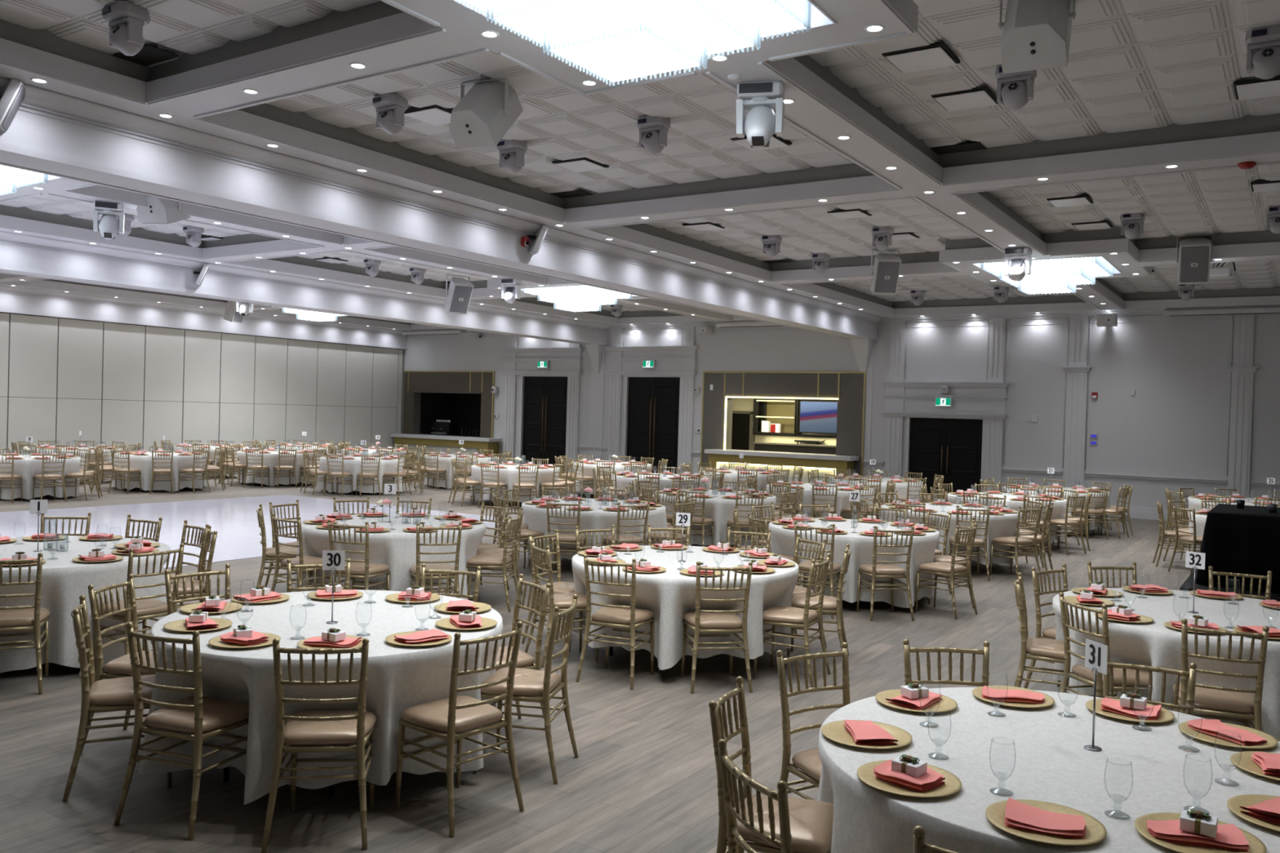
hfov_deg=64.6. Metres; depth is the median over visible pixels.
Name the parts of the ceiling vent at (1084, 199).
diffuser plate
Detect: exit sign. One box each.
[537,360,549,368]
[642,359,656,368]
[934,396,952,406]
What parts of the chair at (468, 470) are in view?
backrest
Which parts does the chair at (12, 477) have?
backrest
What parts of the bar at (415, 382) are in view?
panel, surround panel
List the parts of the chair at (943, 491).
backrest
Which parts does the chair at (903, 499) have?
backrest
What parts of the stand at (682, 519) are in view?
rod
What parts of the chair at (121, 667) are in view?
leg, rail, rail, seat frame, rail, rail, leg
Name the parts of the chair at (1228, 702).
leg, seat frame, rail, rail, rail, rail, leg, leg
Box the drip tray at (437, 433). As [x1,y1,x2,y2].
[431,431,448,434]
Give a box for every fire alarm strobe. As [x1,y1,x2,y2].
[520,235,528,246]
[1091,392,1097,399]
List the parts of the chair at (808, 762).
leg, seat frame, rail, rail, rail, rail, leg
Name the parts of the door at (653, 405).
handle, handle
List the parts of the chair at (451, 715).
leg, seat frame, leg, leg, rail, rail, rail, rail, leg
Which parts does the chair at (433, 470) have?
backrest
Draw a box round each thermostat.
[696,427,701,433]
[1089,433,1097,438]
[1089,440,1097,445]
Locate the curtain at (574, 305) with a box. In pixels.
[553,299,601,312]
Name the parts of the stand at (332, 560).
rod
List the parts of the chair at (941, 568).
leg, leg, seat frame, leg, backrest, leg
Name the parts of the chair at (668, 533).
seat frame, leg, backrest, leg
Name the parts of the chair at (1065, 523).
backrest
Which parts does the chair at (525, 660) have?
leg, rail, seat frame, rail, rail, rail, leg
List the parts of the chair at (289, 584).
leg, rail, rail, leg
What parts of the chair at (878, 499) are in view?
leg, backrest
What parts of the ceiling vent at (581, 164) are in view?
dark frame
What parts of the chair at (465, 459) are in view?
backrest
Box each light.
[29,77,48,84]
[32,186,44,190]
[93,200,124,239]
[102,0,150,56]
[115,213,134,235]
[157,113,173,118]
[182,225,204,247]
[236,302,253,316]
[241,88,259,94]
[265,143,279,147]
[348,62,367,69]
[355,168,368,172]
[364,258,381,276]
[372,93,408,134]
[409,266,425,284]
[431,190,443,193]
[480,30,499,38]
[497,139,527,173]
[497,208,507,210]
[501,278,521,303]
[580,80,598,85]
[610,304,622,317]
[636,115,670,154]
[710,54,728,62]
[723,208,734,210]
[736,80,784,147]
[760,235,782,257]
[783,98,795,104]
[811,253,830,273]
[817,199,828,201]
[835,135,851,139]
[864,23,884,32]
[871,226,893,250]
[884,166,897,169]
[910,289,924,306]
[922,191,935,193]
[940,385,949,394]
[955,211,967,214]
[983,229,994,231]
[992,285,1008,302]
[994,64,1036,110]
[1004,247,1031,281]
[1035,177,1049,181]
[1120,213,1145,239]
[1164,164,1179,168]
[1177,284,1195,300]
[1244,23,1279,79]
[1265,205,1279,233]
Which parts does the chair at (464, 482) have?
backrest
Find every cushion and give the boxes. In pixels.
[0,474,22,479]
[0,608,49,627]
[33,473,62,478]
[65,472,93,477]
[79,470,97,474]
[88,462,111,465]
[88,674,155,706]
[98,466,120,471]
[99,598,167,617]
[103,650,155,675]
[114,468,140,472]
[144,696,248,733]
[153,468,173,472]
[164,573,196,580]
[170,579,204,595]
[179,468,204,472]
[201,466,219,471]
[217,458,237,462]
[222,462,239,466]
[227,463,246,466]
[248,465,269,468]
[266,546,297,557]
[273,465,293,469]
[279,541,297,546]
[280,555,322,568]
[284,710,377,746]
[300,465,319,468]
[305,468,319,471]
[309,470,332,474]
[329,471,352,475]
[334,562,389,575]
[356,472,377,476]
[383,471,406,475]
[400,695,502,733]
[401,470,417,474]
[409,564,454,576]
[413,466,431,470]
[426,467,446,471]
[453,477,471,481]
[457,468,471,472]
[457,480,481,484]
[466,554,511,565]
[476,542,499,551]
[476,547,511,557]
[480,667,561,697]
[483,481,506,486]
[495,646,534,671]
[497,524,528,531]
[504,528,543,537]
[512,483,535,487]
[539,581,574,594]
[540,482,564,486]
[542,592,586,608]
[550,533,586,542]
[556,480,573,484]
[558,473,574,477]
[572,475,593,479]
[591,606,653,625]
[596,488,613,493]
[603,534,642,543]
[608,491,630,496]
[639,493,654,498]
[650,531,686,540]
[666,514,672,519]
[666,525,684,533]
[683,611,742,629]
[691,516,713,524]
[727,519,758,525]
[734,487,747,491]
[736,794,833,852]
[741,545,771,552]
[757,539,771,546]
[761,516,782,523]
[762,605,818,624]
[773,510,785,513]
[773,513,795,517]
[774,504,799,510]
[776,553,799,562]
[791,585,814,598]
[791,594,836,609]
[791,747,822,782]
[798,560,840,572]
[813,506,836,513]
[841,507,872,513]
[858,564,906,575]
[865,505,881,511]
[895,497,919,501]
[915,496,937,501]
[918,561,967,573]
[933,555,966,565]
[934,549,942,555]
[949,536,984,545]
[992,536,1033,545]
[1013,533,1046,541]
[1019,528,1034,533]
[1020,519,1046,526]
[1026,637,1064,659]
[1041,626,1056,639]
[1045,519,1079,525]
[1064,515,1084,522]
[1071,661,1149,686]
[1075,508,1102,514]
[1096,507,1123,513]
[1110,505,1127,511]
[1160,530,1192,537]
[1172,514,1189,519]
[1172,682,1254,714]
[1173,528,1189,532]
[1178,536,1203,543]
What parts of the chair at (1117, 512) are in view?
backrest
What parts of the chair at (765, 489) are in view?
frame, backrest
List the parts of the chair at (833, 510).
backrest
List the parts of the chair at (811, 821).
leg, rail, rail, rail, rail, leg, seat frame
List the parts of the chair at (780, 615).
leg, leg, seat frame, leg, rail, rail, rail, rail, leg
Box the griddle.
[794,439,826,444]
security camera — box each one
[491,386,498,393]
[694,386,700,393]
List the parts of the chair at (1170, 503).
backrest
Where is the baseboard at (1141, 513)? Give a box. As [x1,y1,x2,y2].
[499,463,1180,520]
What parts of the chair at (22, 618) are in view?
rail, rail, rail, rail, seat frame, leg, leg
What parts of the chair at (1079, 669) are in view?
leg, rail, rail, rail, rail, leg, seat frame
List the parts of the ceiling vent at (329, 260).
diffuser plate, dark frame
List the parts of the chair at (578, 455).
backrest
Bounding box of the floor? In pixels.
[0,473,1194,852]
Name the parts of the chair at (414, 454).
backrest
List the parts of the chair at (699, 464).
backrest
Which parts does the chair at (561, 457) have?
backrest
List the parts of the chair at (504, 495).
leg, backrest, leg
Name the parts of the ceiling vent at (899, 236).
dark frame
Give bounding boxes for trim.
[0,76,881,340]
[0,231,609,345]
[0,284,407,349]
[0,311,404,453]
[412,306,1279,497]
[622,327,683,346]
[904,319,989,379]
[1003,317,1068,467]
[1084,314,1233,476]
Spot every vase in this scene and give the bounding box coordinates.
[22,446,31,457]
[43,518,57,550]
[59,533,68,551]
[373,497,391,520]
[581,487,594,504]
[700,478,711,484]
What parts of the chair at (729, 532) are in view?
leg, rail, rail, leg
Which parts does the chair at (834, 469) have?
backrest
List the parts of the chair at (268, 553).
leg, leg, seat frame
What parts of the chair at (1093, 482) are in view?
backrest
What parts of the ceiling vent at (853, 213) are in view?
dark frame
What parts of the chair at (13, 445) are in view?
backrest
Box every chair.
[0,447,10,453]
[0,453,22,503]
[0,552,49,694]
[11,441,18,453]
[17,440,30,454]
[21,443,36,454]
[32,453,66,501]
[38,440,55,446]
[38,447,60,454]
[40,512,91,536]
[54,444,75,456]
[62,595,171,802]
[63,452,100,500]
[75,440,94,446]
[75,448,92,493]
[79,449,102,496]
[80,573,155,754]
[86,444,115,484]
[91,446,115,488]
[91,447,122,491]
[93,542,184,671]
[107,448,141,493]
[108,443,137,482]
[111,440,125,450]
[113,444,128,453]
[113,622,258,839]
[124,514,162,542]
[137,442,141,450]
[149,445,168,452]
[149,450,173,493]
[151,525,217,650]
[153,440,157,450]
[160,440,171,451]
[161,441,173,452]
[164,520,208,605]
[164,564,230,614]
[178,449,210,493]
[184,440,200,444]
[186,445,204,453]
[191,443,213,479]
[200,448,226,490]
[207,447,222,488]
[211,440,226,445]
[217,443,240,478]
[217,445,239,484]
[222,446,249,486]
[227,444,243,481]
[235,443,260,478]
[243,440,255,448]
[243,448,270,488]
[256,444,273,449]
[256,504,297,586]
[261,638,377,852]
[264,499,299,587]
[266,439,276,448]
[271,441,285,449]
[271,512,336,591]
[273,448,297,488]
[286,558,351,592]
[290,444,306,450]
[293,439,307,444]
[299,448,326,487]
[300,450,322,492]
[302,442,318,449]
[303,452,333,494]
[311,447,333,484]
[311,449,326,488]
[316,445,327,481]
[319,440,332,444]
[323,453,352,496]
[327,444,333,454]
[327,519,390,591]
[328,444,336,454]
[331,443,343,449]
[333,496,369,515]
[338,443,350,453]
[342,449,359,455]
[344,446,359,455]
[355,454,380,497]
[362,444,377,448]
[377,447,393,454]
[378,449,395,456]
[382,454,411,496]
[395,444,408,449]
[395,496,431,514]
[395,621,524,837]
[400,453,423,493]
[402,447,417,482]
[402,451,416,490]
[405,446,426,479]
[407,448,424,485]
[409,449,432,488]
[409,522,462,598]
[410,444,425,477]
[420,563,481,602]
[421,448,435,479]
[421,451,446,490]
[447,448,463,453]
[448,457,475,503]
[451,460,482,506]
[453,453,473,490]
[462,457,478,499]
[466,511,521,612]
[472,594,578,784]
[473,506,524,594]
[476,502,509,590]
[477,462,507,507]
[480,448,493,455]
[490,453,504,464]
[492,489,529,566]
[493,494,544,571]
[495,573,551,737]
[497,457,515,464]
[502,485,531,559]
[503,450,510,461]
[506,452,511,462]
[511,463,538,510]
[521,529,574,651]
[524,539,598,667]
[531,457,548,465]
[539,463,569,497]
[542,484,569,498]
[542,499,586,577]
[555,456,574,494]
[556,462,578,494]
[558,459,573,498]
[560,455,574,492]
[568,457,594,497]
[574,524,615,553]
[576,554,654,689]
[577,454,592,492]
[592,466,613,498]
[595,459,614,497]
[597,465,613,497]
[598,485,627,500]
[602,469,633,500]
[602,501,649,546]
[614,455,630,462]
[624,465,642,471]
[628,480,635,499]
[630,460,647,472]
[634,478,653,502]
[637,472,659,500]
[640,456,653,472]
[640,484,678,526]
[646,498,695,546]
[647,524,689,546]
[654,488,679,525]
[657,459,667,473]
[660,466,679,474]
[666,493,692,544]
[671,477,694,489]
[677,488,713,546]
[679,473,700,488]
[680,464,689,473]
[680,560,752,693]
[683,462,693,474]
[697,462,711,473]
[700,466,718,489]
[700,467,715,489]
[708,675,833,852]
[711,472,724,489]
[717,738,792,852]
[718,470,724,488]
[722,479,746,491]
[726,490,764,544]
[727,526,771,552]
[728,462,746,469]
[732,506,771,552]
[734,468,757,491]
[746,475,757,491]
[746,476,755,490]
[747,512,800,586]
[751,502,774,546]
[753,553,831,687]
[757,488,797,531]
[760,469,789,491]
[766,463,782,471]
[766,474,784,484]
[768,480,799,513]
[770,481,791,513]
[773,485,804,517]
[776,642,849,800]
[777,533,826,650]
[786,543,851,657]
[792,466,802,481]
[794,520,840,618]
[797,467,803,481]
[799,502,830,518]
[807,471,812,483]
[808,475,831,484]
[811,469,819,482]
[812,484,837,517]
[824,473,841,484]
[833,468,850,475]
[840,484,878,519]
[848,476,866,485]
[848,491,860,519]
[854,497,868,519]
[856,525,914,621]
[859,475,882,502]
[862,483,895,519]
[867,469,888,477]
[871,480,894,515]
[873,504,906,522]
[876,489,897,519]
[894,500,925,526]
[895,477,926,502]
[902,639,989,686]
[904,471,922,480]
[912,825,959,852]
[915,476,943,502]
[915,523,977,619]
[919,490,946,502]
[920,484,927,502]
[924,473,943,497]
[925,509,951,594]
[928,517,977,608]
[929,487,944,502]
[937,482,952,498]
[948,505,990,581]
[962,491,988,506]
[974,483,998,492]
[978,493,1006,506]
[979,479,986,492]
[985,477,995,491]
[989,506,1041,579]
[996,497,1044,568]
[998,482,1017,493]
[1007,477,1026,485]
[1011,502,1053,576]
[1013,572,1069,687]
[1019,494,1052,555]
[1020,484,1044,495]
[1023,564,1068,688]
[1037,484,1062,497]
[1044,478,1066,487]
[1044,494,1086,555]
[1053,488,1079,545]
[1057,492,1091,551]
[1058,591,1149,696]
[1070,487,1108,539]
[1087,561,1137,587]
[1092,480,1111,529]
[1093,486,1128,538]
[1095,662,1196,715]
[1098,484,1133,535]
[1152,501,1193,568]
[1163,499,1189,560]
[1164,487,1188,530]
[1164,489,1189,545]
[1168,506,1203,575]
[1172,618,1269,731]
[1177,487,1194,528]
[1200,499,1228,509]
[1204,493,1231,509]
[1208,565,1271,599]
[1214,488,1239,496]
[1254,497,1279,507]
[1260,502,1279,507]
[1267,490,1279,499]
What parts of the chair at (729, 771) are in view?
leg, rail, rail, rail, leg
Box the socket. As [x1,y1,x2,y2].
[1030,41,1035,54]
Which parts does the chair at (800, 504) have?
leg, backrest, leg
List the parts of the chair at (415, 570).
leg, leg, seat frame, rail, rail, rail, rail, leg, leg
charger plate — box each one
[0,537,17,543]
[1,558,46,565]
[21,534,67,540]
[71,555,124,562]
[78,534,123,540]
[111,548,159,554]
[114,542,159,548]
[163,617,232,631]
[179,601,243,613]
[208,632,280,648]
[231,592,289,603]
[297,635,364,648]
[302,520,337,524]
[306,589,363,599]
[315,524,349,528]
[353,528,390,532]
[355,513,388,516]
[385,592,440,602]
[385,631,452,646]
[399,512,430,516]
[402,528,435,532]
[434,515,465,519]
[434,601,491,613]
[435,617,497,630]
[439,524,473,528]
[450,520,482,524]
[524,501,540,504]
[535,504,562,507]
[561,497,586,500]
[565,506,593,511]
[577,550,617,556]
[587,558,626,564]
[594,497,618,501]
[602,507,630,511]
[604,544,643,551]
[622,565,666,573]
[623,500,647,503]
[633,506,656,509]
[637,503,662,506]
[650,544,688,549]
[679,568,724,576]
[702,546,740,552]
[733,565,775,573]
[739,551,777,557]
[755,560,795,566]
[772,520,792,524]
[782,524,804,529]
[817,529,847,533]
[818,517,847,520]
[821,720,911,749]
[857,519,885,523]
[857,760,961,797]
[858,531,891,536]
[875,688,957,712]
[889,523,916,526]
[897,532,926,535]
[902,502,923,504]
[911,509,937,512]
[915,528,936,531]
[929,502,953,505]
[946,511,973,514]
[961,504,985,506]
[972,685,1054,707]
[977,511,1004,515]
[985,799,1106,845]
[995,510,1017,513]
[1064,595,1114,605]
[1071,587,1122,596]
[1085,698,1174,722]
[1093,613,1153,622]
[1121,586,1173,594]
[1134,812,1266,852]
[1164,621,1227,633]
[1178,721,1278,748]
[1189,590,1243,599]
[1226,794,1279,831]
[1230,751,1279,781]
[1232,626,1279,639]
[1258,601,1279,608]
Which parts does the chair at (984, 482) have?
backrest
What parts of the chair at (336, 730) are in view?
leg, leg, rail, rail, rail, rail, seat frame, leg, leg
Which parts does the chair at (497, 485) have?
backrest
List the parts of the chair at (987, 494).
backrest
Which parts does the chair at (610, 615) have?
leg, leg, rail, rail, rail, rail, seat frame, leg, leg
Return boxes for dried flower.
[328,628,338,632]
[902,755,916,761]
[911,683,919,688]
[1127,693,1139,697]
[1190,810,1208,818]
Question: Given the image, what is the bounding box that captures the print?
[770,424,775,432]
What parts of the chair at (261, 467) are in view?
backrest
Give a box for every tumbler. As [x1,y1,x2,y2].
[1236,499,1244,508]
[1268,503,1277,512]
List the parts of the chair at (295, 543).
leg, rail, rail, leg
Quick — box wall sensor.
[1130,389,1134,395]
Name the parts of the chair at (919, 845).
leg, rail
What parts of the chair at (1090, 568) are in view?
leg, rail, rail, leg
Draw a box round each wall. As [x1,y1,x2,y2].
[0,312,403,454]
[401,313,1279,509]
[419,392,481,436]
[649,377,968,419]
[732,398,836,444]
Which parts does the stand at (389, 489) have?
rod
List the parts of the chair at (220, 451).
backrest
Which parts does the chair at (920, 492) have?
leg, leg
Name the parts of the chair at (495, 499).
leg, backrest, leg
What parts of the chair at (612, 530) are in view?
leg, rail, rail, leg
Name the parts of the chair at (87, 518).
leg, rail, rail, leg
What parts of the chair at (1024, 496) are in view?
backrest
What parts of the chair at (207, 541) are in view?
seat frame, leg, leg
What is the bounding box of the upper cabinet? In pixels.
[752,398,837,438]
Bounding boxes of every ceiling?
[0,0,1279,302]
[0,177,757,325]
[0,193,654,311]
[0,272,461,331]
[44,279,417,324]
[200,235,450,283]
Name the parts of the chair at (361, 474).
backrest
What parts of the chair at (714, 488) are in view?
backrest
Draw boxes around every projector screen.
[402,329,466,335]
[715,321,781,327]
[1162,306,1279,315]
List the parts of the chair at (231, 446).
backrest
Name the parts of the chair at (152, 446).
backrest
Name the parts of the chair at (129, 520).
leg, rail, rail, leg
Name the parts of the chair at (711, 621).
leg, leg, seat frame, rail, rail, rail, rail, leg, leg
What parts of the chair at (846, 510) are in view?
backrest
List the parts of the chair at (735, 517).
backrest, leg, leg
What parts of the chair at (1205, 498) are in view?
backrest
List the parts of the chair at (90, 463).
backrest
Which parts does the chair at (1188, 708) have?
leg, rail, rail, leg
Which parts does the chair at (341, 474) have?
backrest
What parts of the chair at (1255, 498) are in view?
frame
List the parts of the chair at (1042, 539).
seat frame, leg, backrest, leg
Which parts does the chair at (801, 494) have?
leg, backrest, leg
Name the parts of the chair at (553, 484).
backrest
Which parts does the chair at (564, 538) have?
leg, leg, backrest, seat frame, leg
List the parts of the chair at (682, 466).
backrest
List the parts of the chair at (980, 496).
backrest, leg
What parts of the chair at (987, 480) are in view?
backrest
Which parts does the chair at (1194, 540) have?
backrest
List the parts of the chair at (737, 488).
backrest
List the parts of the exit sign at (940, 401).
white panel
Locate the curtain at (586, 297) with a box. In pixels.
[537,290,617,305]
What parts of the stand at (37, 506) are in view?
rod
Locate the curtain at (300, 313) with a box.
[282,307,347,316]
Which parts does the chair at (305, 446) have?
backrest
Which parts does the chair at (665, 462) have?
backrest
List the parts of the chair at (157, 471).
backrest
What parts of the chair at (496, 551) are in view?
leg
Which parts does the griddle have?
plate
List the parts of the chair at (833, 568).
leg, leg, backrest, seat frame, leg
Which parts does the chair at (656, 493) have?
leg, backrest, leg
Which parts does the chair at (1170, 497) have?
backrest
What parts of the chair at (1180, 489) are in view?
backrest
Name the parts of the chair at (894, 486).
backrest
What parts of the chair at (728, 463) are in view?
backrest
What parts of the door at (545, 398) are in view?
handle, handle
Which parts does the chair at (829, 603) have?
leg, leg, seat frame, leg, leg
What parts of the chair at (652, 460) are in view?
backrest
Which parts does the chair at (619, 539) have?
leg, seat frame, backrest, leg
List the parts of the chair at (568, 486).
leg, leg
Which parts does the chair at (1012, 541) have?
leg, leg, seat frame, leg, backrest, leg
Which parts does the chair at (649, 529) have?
leg, rail, leg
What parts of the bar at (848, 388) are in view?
panel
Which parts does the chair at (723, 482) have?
backrest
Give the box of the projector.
[1208,262,1235,278]
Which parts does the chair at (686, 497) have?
leg, backrest, leg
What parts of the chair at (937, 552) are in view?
leg, backrest, leg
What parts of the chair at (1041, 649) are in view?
rail, leg, leg, seat frame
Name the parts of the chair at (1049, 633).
leg, seat frame, rail, rail, rail, rail, leg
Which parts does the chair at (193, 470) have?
backrest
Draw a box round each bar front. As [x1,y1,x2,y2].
[394,436,499,457]
[707,453,853,476]
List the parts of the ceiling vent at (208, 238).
diffuser plate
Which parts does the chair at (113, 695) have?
leg, rail, rail, rail, leg, seat frame, leg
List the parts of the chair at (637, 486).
leg, backrest, leg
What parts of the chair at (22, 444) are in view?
backrest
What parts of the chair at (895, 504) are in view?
leg, backrest, leg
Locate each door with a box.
[522,377,567,473]
[626,377,679,474]
[731,410,755,450]
[908,417,982,502]
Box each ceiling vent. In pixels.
[200,235,222,241]
[313,257,348,263]
[404,104,452,125]
[551,157,608,172]
[682,222,724,231]
[729,133,791,151]
[826,208,871,219]
[881,41,960,73]
[891,231,919,240]
[931,85,998,111]
[1046,194,1093,207]
[1071,219,1113,230]
[1233,75,1279,100]
[1250,180,1279,192]
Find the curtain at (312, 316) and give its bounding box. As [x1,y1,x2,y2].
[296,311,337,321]
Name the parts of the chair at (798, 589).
leg, rail, rail, rail, rail, leg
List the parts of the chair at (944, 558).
leg, leg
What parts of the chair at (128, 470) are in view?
backrest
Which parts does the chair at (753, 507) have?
leg, backrest, leg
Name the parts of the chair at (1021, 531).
leg, backrest, leg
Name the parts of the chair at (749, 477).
backrest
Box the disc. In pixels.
[1031,416,1037,422]
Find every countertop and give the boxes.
[391,433,502,441]
[704,448,858,461]
[753,441,835,447]
[753,441,835,454]
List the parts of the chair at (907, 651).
leg, rail, rail, leg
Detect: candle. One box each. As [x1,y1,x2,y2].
[47,542,53,548]
[59,543,65,549]
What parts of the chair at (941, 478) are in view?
backrest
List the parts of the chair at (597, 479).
backrest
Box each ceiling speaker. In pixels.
[136,195,190,223]
[223,301,244,323]
[444,274,474,314]
[448,77,523,148]
[870,249,901,294]
[998,0,1076,73]
[1175,234,1213,284]
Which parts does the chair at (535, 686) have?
leg, seat frame, leg, rail, rail, rail, rail, leg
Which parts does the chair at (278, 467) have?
backrest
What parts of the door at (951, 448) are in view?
handle, handle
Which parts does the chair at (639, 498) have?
backrest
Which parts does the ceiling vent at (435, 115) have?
dark frame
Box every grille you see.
[111,26,119,33]
[142,218,186,223]
[200,266,208,285]
[233,302,243,322]
[380,111,386,117]
[448,285,472,313]
[645,132,652,137]
[874,261,899,293]
[1008,82,1017,89]
[1179,246,1208,282]
[1262,48,1274,56]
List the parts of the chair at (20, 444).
backrest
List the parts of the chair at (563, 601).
leg, rail, rail, rail, leg, seat frame, leg, leg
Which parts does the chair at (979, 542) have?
leg, leg, seat frame, backrest, leg, leg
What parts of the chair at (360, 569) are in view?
leg, rail, rail, rail, leg, rail, seat frame, leg, leg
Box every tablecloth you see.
[0,454,80,499]
[0,536,170,673]
[31,446,122,482]
[111,452,207,491]
[137,590,502,804]
[173,445,248,476]
[236,450,318,486]
[268,444,337,462]
[292,514,486,599]
[315,456,404,493]
[341,448,411,470]
[424,453,497,488]
[470,464,559,502]
[521,498,667,561]
[571,545,798,670]
[573,461,651,495]
[611,473,710,503]
[653,489,776,546]
[699,469,786,491]
[766,483,874,519]
[768,518,939,608]
[817,687,1279,852]
[828,476,923,515]
[880,502,1021,565]
[946,492,1066,544]
[1002,485,1111,531]
[1052,587,1279,741]
[1186,511,1207,551]
[1187,496,1279,528]
[1195,503,1279,593]
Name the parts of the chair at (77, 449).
backrest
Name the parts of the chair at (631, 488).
leg, leg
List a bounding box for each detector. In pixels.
[727,73,741,79]
[1237,161,1256,169]
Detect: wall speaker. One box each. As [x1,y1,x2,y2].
[0,78,25,131]
[193,263,208,286]
[466,333,480,338]
[527,225,547,255]
[696,326,712,334]
[1096,313,1117,326]
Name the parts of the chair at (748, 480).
backrest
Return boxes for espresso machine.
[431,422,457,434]
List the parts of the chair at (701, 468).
backrest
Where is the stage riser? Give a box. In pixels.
[1179,568,1279,601]
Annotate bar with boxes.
[391,370,502,460]
[700,371,866,483]
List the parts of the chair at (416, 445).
backrest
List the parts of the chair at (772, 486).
leg, backrest, leg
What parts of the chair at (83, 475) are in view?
backrest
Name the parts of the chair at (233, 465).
backrest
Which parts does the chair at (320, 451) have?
backrest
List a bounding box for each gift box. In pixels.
[12,551,28,559]
[88,548,103,556]
[128,542,142,549]
[130,536,143,542]
[188,609,208,622]
[205,595,219,606]
[233,624,252,637]
[250,585,270,596]
[315,514,327,519]
[321,627,346,641]
[324,582,342,592]
[330,510,340,515]
[368,507,377,513]
[368,522,379,528]
[405,585,424,595]
[409,507,420,513]
[419,522,427,527]
[445,511,456,515]
[451,519,462,524]
[458,609,475,621]
[533,497,541,501]
[542,494,551,498]
[569,493,577,497]
[591,544,605,551]
[598,552,611,559]
[602,493,610,497]
[611,503,621,507]
[632,496,638,500]
[635,559,650,567]
[639,502,647,505]
[662,538,675,545]
[692,562,707,569]
[717,541,728,547]
[746,560,758,567]
[753,546,767,553]
[768,554,781,561]
[782,515,791,521]
[792,520,803,525]
[795,513,805,518]
[826,524,837,529]
[828,512,837,517]
[866,514,875,519]
[870,526,880,532]
[891,754,927,777]
[900,518,909,523]
[900,682,928,698]
[904,525,915,531]
[908,497,916,502]
[916,522,924,528]
[969,500,977,504]
[994,502,1002,507]
[1002,506,1008,510]
[1016,495,1023,498]
[1080,589,1093,599]
[1090,581,1105,590]
[1111,604,1132,615]
[1120,692,1146,710]
[1179,808,1217,837]
[1187,614,1208,626]
[1201,508,1208,511]
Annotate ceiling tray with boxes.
[48,174,62,180]
[451,0,837,50]
[520,284,638,296]
[971,255,1122,274]
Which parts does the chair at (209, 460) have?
backrest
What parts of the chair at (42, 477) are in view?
backrest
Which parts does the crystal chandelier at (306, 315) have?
light panel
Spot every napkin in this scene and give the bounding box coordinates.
[0,535,9,542]
[0,557,37,564]
[6,456,22,458]
[31,533,59,539]
[34,457,49,458]
[78,554,116,561]
[86,533,113,539]
[115,546,155,553]
[124,540,151,547]
[185,617,218,630]
[191,600,226,612]
[219,630,268,645]
[233,591,281,602]
[303,636,361,648]
[310,518,335,523]
[316,589,357,598]
[321,523,342,528]
[325,513,351,518]
[358,511,384,515]
[361,527,383,531]
[394,629,449,644]
[397,591,431,601]
[402,512,426,515]
[406,526,433,531]
[441,514,462,518]
[445,523,471,527]
[446,600,479,611]
[449,614,482,628]
[459,518,478,523]
[530,500,545,503]
[538,503,559,506]
[541,497,555,501]
[564,496,581,499]
[571,506,591,509]
[584,548,613,555]
[596,557,617,562]
[597,497,614,500]
[605,507,626,510]
[608,542,639,549]
[626,499,641,502]
[626,565,660,571]
[653,543,684,548]
[688,566,712,574]
[693,487,705,489]
[693,493,708,497]
[707,545,735,551]
[719,488,735,490]
[724,495,740,497]
[739,564,766,572]
[744,550,769,556]
[745,490,759,493]
[763,558,788,565]
[777,519,794,524]
[787,524,809,528]
[791,516,810,520]
[813,487,826,489]
[819,528,844,533]
[824,516,842,519]
[838,487,853,489]
[844,720,898,745]
[862,517,881,522]
[864,530,884,535]
[872,759,945,792]
[885,691,942,710]
[893,521,915,525]
[901,530,922,533]
[905,501,919,503]
[914,507,932,511]
[914,525,928,530]
[933,501,950,504]
[951,510,968,513]
[964,490,977,493]
[964,502,982,506]
[982,511,999,514]
[982,685,1044,703]
[986,490,999,493]
[990,506,1002,509]
[998,508,1013,512]
[1004,797,1086,838]
[1014,492,1026,494]
[1036,494,1052,497]
[1037,497,1052,500]
[1076,595,1104,604]
[1080,586,1107,595]
[1100,608,1141,621]
[1101,697,1161,720]
[1128,584,1168,592]
[1146,819,1249,851]
[1170,620,1219,630]
[1186,718,1267,745]
[1196,589,1236,597]
[1231,495,1243,497]
[1236,625,1279,636]
[1239,796,1279,824]
[1251,751,1279,777]
[1261,600,1279,607]
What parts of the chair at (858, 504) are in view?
leg, backrest, leg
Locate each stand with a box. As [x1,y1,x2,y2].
[26,436,33,457]
[29,499,47,551]
[302,431,306,445]
[322,550,345,623]
[360,440,366,457]
[375,435,380,447]
[384,484,395,522]
[458,440,463,444]
[675,512,690,561]
[738,453,743,471]
[848,491,860,528]
[870,459,875,479]
[1047,467,1054,488]
[1084,639,1107,751]
[1185,551,1205,613]
[1266,477,1275,501]
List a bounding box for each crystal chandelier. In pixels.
[0,164,62,195]
[271,306,347,321]
[451,0,837,86]
[520,284,638,312]
[971,255,1122,294]
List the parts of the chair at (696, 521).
leg, backrest, seat frame, leg, leg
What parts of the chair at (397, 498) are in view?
leg, rail, leg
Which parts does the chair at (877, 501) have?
backrest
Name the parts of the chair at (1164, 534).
backrest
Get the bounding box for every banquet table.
[223,766,334,796]
[608,646,663,671]
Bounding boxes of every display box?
[761,420,770,432]
[770,423,781,432]
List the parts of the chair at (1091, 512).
backrest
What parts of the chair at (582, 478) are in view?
backrest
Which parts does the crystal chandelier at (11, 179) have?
light panel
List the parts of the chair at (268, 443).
backrest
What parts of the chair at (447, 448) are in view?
backrest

